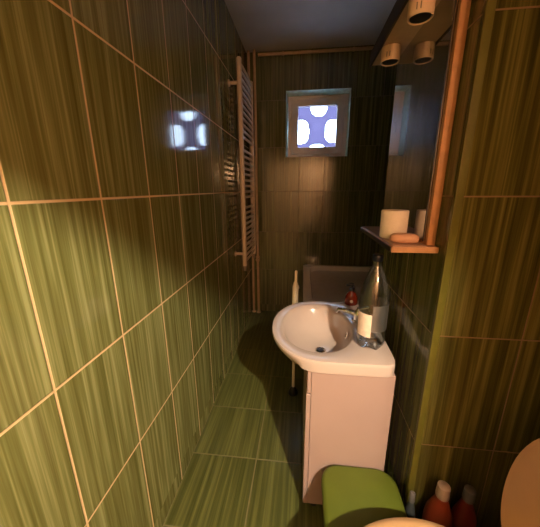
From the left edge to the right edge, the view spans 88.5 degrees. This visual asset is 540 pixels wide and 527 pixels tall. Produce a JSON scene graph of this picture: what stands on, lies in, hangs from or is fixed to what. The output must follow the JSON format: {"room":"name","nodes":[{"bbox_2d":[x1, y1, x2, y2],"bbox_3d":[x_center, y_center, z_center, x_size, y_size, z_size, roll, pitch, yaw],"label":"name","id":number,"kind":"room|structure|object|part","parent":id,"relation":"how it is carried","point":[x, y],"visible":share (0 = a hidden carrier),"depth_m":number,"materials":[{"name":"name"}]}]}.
{"room":"bathroom","nodes":[
{"label":"bathroom","id":0,"kind":"room"},
{"bbox_2d":[0,0,251,526],"bbox_3d":[-0.426,-0.284,1.340,0.100,2.480,3.220,1,15,6],"label":"wall","id":1,"kind":"structure","parent":0,"point":[126,295],"depth_m":0.78,"materials":[{"name":"tile"}]},
{"bbox_2d":[228,56,255,270],"bbox_3d":[-0.210,-0.726,2.279,0.097,1.502,0.484,1,15,6],"label":"towel radiator","id":2,"kind":"object","parent":1,"relation":"attached to","point":[248,85],"visible":1,"depth_m":2.16,"materials":[{"name":"metal"}]},
{"bbox_3d":[-0.207,-0.687,2.060,0.034,1.462,0.035,1,15,6],"label":"rail","id":3,"kind":"part","parent":2,"relation":"part of","materials":[{"name":"metal"}]},
{"bbox_3d":[-0.157,-0.801,2.482,0.034,1.462,0.035,1,15,6],"label":"rail","id":4,"kind":"part","parent":2,"relation":"part of","materials":[{"name":"metal"}]},
{"bbox_2d":[162,311,323,526],"bbox_3d":[0.613,1.002,1.500,2.190,0.100,3.340,1,15,6],"label":"floor","id":5,"kind":"structure","parent":0,"point":[245,466],"depth_m":1.43,"materials":[{"name":"tile"}]},
{"bbox_2d":[247,50,255,311],"bbox_3d":[-0.183,-0.665,2.751,0.044,2.480,0.043,1,15,6],"label":"pipe","id":6,"kind":"object","parent":5,"relation":"on","point":[248,51],"visible":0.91,"depth_m":2.86,"materials":[{"name":"metal"}]},
{"bbox_2d":[253,49,260,312],"bbox_3d":[-0.132,-0.656,2.716,0.044,2.480,0.074,1,15,6],"label":"pipe","id":7,"kind":"object","parent":5,"relation":"on","point":[254,50],"visible":1,"depth_m":2.67,"materials":[{"name":"metal"}]},
{"bbox_2d":[288,270,298,396],"bbox_3d":[0.151,0.451,1.730,0.064,0.850,0.064,1,15,6],"label":"mop","id":8,"kind":"object","parent":5,"relation":"on","point":[292,391],"visible":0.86,"depth_m":1.66,"materials":[{"name":"white plastic"}]},
{"bbox_2d":[303,265,377,317],"bbox_3d":[1.002,0.428,2.383,1.439,0.545,1.059,1,15,6],"label":"bathtub","id":9,"kind":"object","parent":5,"relation":"on","point":[327,283],"visible":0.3,"depth_m":2.45,"materials":[{"name":"ceramic"}]},
{"bbox_2d":[303,370,395,505],"bbox_3d":[0.318,0.650,1.319,0.308,0.676,0.517,1,15,6],"label":"vanity cabinet","id":10,"kind":"object","parent":5,"relation":"on","point":[346,418],"visible":0.61,"depth_m":1.04,"materials":[{"name":"paint"}]},
{"bbox_3d":[0.189,0.646,1.468,0.017,0.542,0.256,1,15,6],"label":"door","id":11,"kind":"part","parent":10,"relation":"part of","materials":[{"name":"paint"}]},
{"bbox_3d":[0.159,0.713,1.219,0.017,0.542,0.256,1,15,6],"label":"door","id":12,"kind":"part","parent":10,"relation":"part of","materials":[{"name":"paint"}]},
{"bbox_2d":[272,301,394,376],"bbox_3d":[0.242,0.344,1.248,0.462,0.147,0.552,1,15,6],"label":"washbasin","id":13,"kind":"object","parent":10,"relation":"in","point":[317,338],"visible":0.94,"depth_m":1.21,"materials":[{"name":"ceramic"}]},
{"bbox_2d":[345,283,357,305],"bbox_3d":[0.421,0.156,1.428,0.066,0.120,0.049,1,15,6],"label":"soap dispenser","id":14,"kind":"object","parent":13,"relation":"on","point":[351,298],"visible":1,"depth_m":1.42,"materials":[{"name":"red plastic"}]},
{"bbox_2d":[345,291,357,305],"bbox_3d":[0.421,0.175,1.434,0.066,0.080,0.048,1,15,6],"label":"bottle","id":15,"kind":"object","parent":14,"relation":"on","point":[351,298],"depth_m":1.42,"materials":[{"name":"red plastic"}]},
{"bbox_2d":[336,306,369,322],"bbox_3d":[0.378,0.218,1.272,0.151,0.082,0.048,13,20,40],"label":"faucet","id":16,"kind":"object","parent":13,"relation":"on","point":[339,309],"visible":0.69,"depth_m":1.26,"materials":[{"name":"silver metal"}]},
{"bbox_3d":[0.356,0.225,1.282,0.108,0.034,0.028,9,18,31],"label":"spout","id":17,"kind":"part","parent":16,"relation":"part of","materials":[{"name":"silver metal"}]},
{"bbox_2d":[352,310,362,322],"bbox_3d":[0.400,0.237,1.257,0.048,0.052,0.048,1,15,6],"label":"tap","id":18,"kind":"object","parent":16,"relation":"on","point":[354,313],"depth_m":1.25,"materials":[{"name":"silver metal"}]},
{"bbox_3d":[0.415,0.201,1.241,0.060,0.034,0.025,5,16,19],"label":"handle","id":19,"kind":"part","parent":16,"relation":"part of","materials":[{"name":"silver metal"}]},
{"bbox_2d":[356,253,388,349],"bbox_3d":[0.388,0.139,1.034,0.107,0.358,0.107,1,15,6],"label":"water bottle","id":20,"kind":"object","parent":13,"relation":"on","point":[364,321],"visible":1,"depth_m":1.03,"materials":[{"name":"clear plastic"}]},
{"bbox_2d":[321,465,406,526],"bbox_3d":[0.320,0.948,0.975,0.274,0.279,0.283,1,15,6],"label":"bin","id":21,"kind":"object","parent":5,"relation":"on","point":[352,496],"visible":0.95,"depth_m":0.96,"materials":[{"name":"plastic"}]},
{"bbox_2d":[405,490,415,517],"bbox_3d":[0.482,0.926,0.976,0.040,0.320,0.040,1,15,6],"label":"bottle","id":22,"kind":"object","parent":5,"relation":"on","point":[409,508],"visible":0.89,"depth_m":0.94,"materials":[{"name":"grey plastic"}]},
{"bbox_2d":[422,480,452,526],"bbox_3d":[0.562,0.899,0.941,0.084,0.388,0.084,1,15,6],"label":"bottle","id":23,"kind":"object","parent":5,"relation":"on","point":[437,509],"visible":0.99,"depth_m":0.89,"materials":[{"name":"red plastic"}]},
{"bbox_2d":[364,438,539,526],"bbox_3d":[0.525,0.751,0.572,0.786,0.866,0.394,1,15,6],"label":"toilet","id":24,"kind":"object","parent":5,"relation":"on","point":[520,503],"visible":1,"depth_m":0.66,"materials":[{"name":"ceramic"}]},
{"bbox_3d":[0.367,0.767,0.595,0.468,0.024,0.388,1,15,6],"label":"seat","id":25,"kind":"part","parent":24,"relation":"part of","materials":[{"name":"plastic"}]},
{"bbox_3d":[0.597,0.543,0.508,0.078,0.431,0.390,1,15,6],"label":"lid","id":26,"kind":"part","parent":24,"relation":"part of","materials":[{"name":"plastic"}]},
{"bbox_2d":[451,484,476,526],"bbox_3d":[0.640,0.903,0.933,0.072,0.385,0.072,1,15,6],"label":"bottle","id":27,"kind":"object","parent":5,"relation":"on","point":[463,511],"visible":0.99,"depth_m":0.89,"materials":[{"name":"red plastic"}]},
{"bbox_2d":[224,0,396,52],"bbox_3d":[0.597,-1.490,0.831,2.190,0.100,3.340,1,15,6],"label":"ceiling","id":28,"kind":"structure","parent":0,"point":[261,25],"depth_m":2.02,"materials":[{"name":"paint"}]},
{"bbox_2d":[246,45,396,311],"bbox_3d":[0.840,-0.661,2.714,2.090,2.480,0.100,1,15,6],"label":"wall","id":29,"kind":"structure","parent":0,"point":[312,210],"depth_m":2.66,"materials":[{"name":"tile"}]},
{"bbox_2d":[258,46,373,56],"bbox_3d":[0.827,-1.812,2.335,1.876,0.033,0.033,1,15,6],"label":"ceiling pipe","id":30,"kind":"object","parent":29,"relation":"attached to","point":[353,49],"visible":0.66,"depth_m":2.38,"materials":[{"name":"metal"}]},
{"bbox_2d":[286,88,350,156],"bbox_3d":[0.450,-1.333,2.684,0.814,0.834,0.299,1,15,6],"label":"window","id":31,"kind":"structure","parent":29,"relation":"in","point":[299,103],"depth_m":2.66,"materials":[{"name":"paint"}]},
{"bbox_3d":[0.453,-1.314,2.673,0.494,0.494,0.060,1,15,6],"label":"sash","id":32,"kind":"part","parent":31,"relation":"part of","materials":[{"name":"plastic"}]},
{"bbox_2d":[373,0,539,526],"bbox_3d":[1.098,-0.196,0.974,1.165,2.480,0.640,1,15,6],"label":"wall pillar","id":33,"kind":"structure","parent":0,"point":[483,410],"depth_m":0.80,"materials":[{"name":"tile"}]},
{"bbox_2d":[360,0,471,252],"bbox_3d":[0.450,-0.456,0.982,0.136,0.733,0.558,1,15,6],"label":"mirror","id":34,"kind":"object","parent":33,"relation":"attached to","point":[429,66],"visible":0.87,"depth_m":0.85,"materials":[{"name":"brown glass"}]},
{"bbox_2d":[380,43,400,65],"bbox_3d":[0.443,-0.766,1.018,0.066,0.051,0.066,1,15,6],"label":"spot lamp","id":35,"kind":"object","parent":34,"relation":"attached to","point":[390,53],"visible":1,"depth_m":1.00,"materials":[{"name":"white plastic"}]},
{"bbox_3d":[0.443,-0.760,1.020,0.054,0.036,0.054,1,15,6],"label":"bulb","id":36,"kind":"part","parent":35,"relation":"part of","materials":[{"name":"black plastic"}]},
{"bbox_2d":[379,209,408,238],"bbox_3d":[0.420,-0.135,0.941,0.086,0.091,0.086,1,15,6],"label":"toilet roll","id":37,"kind":"object","parent":34,"relation":"on","point":[392,220],"visible":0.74,"depth_m":0.91,"materials":[{"name":"paper"}]},
{"bbox_2d":[361,227,438,252],"bbox_3d":[0.447,-0.096,1.019,0.132,0.018,0.443,1,15,6],"label":"shelf","id":38,"kind":"object","parent":34,"relation":"attached to","point":[422,246],"depth_m":0.82,"materials":[{"name":"wood"}]},
{"bbox_2d":[390,233,418,242],"bbox_3d":[0.417,-0.081,0.862,0.084,0.028,0.044,4,16,17],"label":"soap bar","id":39,"kind":"object","parent":34,"relation":"on","point":[394,237],"visible":1,"depth_m":0.84,"materials":[{"name":"orange wax"}]},
{"bbox_2d":[383,0,458,239],"bbox_3d":[0.492,-0.445,0.976,0.006,0.653,0.458,1,15,6],"label":"mirror glass","id":40,"kind":"object","parent":34,"relation":"on","point":[424,65],"depth_m":0.88,"materials":[{"name":"grey"}]},
{"bbox_2d":[407,0,435,25],"bbox_3d":[0.411,-0.695,0.754,0.066,0.051,0.066,1,15,6],"label":"spot lamp","id":41,"kind":"object","parent":34,"relation":"attached to","point":[420,12],"visible":1,"depth_m":0.74,"materials":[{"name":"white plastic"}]},
{"bbox_3d":[0.411,-0.689,0.756,0.054,0.036,0.054,1,15,6],"label":"bulb","id":42,"kind":"part","parent":41,"relation":"part of","materials":[{"name":"black plastic"}]},
{"bbox_2d":[404,0,496,507],"bbox_3d":[0.491,-0.128,0.734,0.021,2.480,0.013,1,15,6],"label":"trim","id":43,"kind":"structure","parent":33,"relation":"attached to","point":[489,8],"depth_m":0.73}
]}

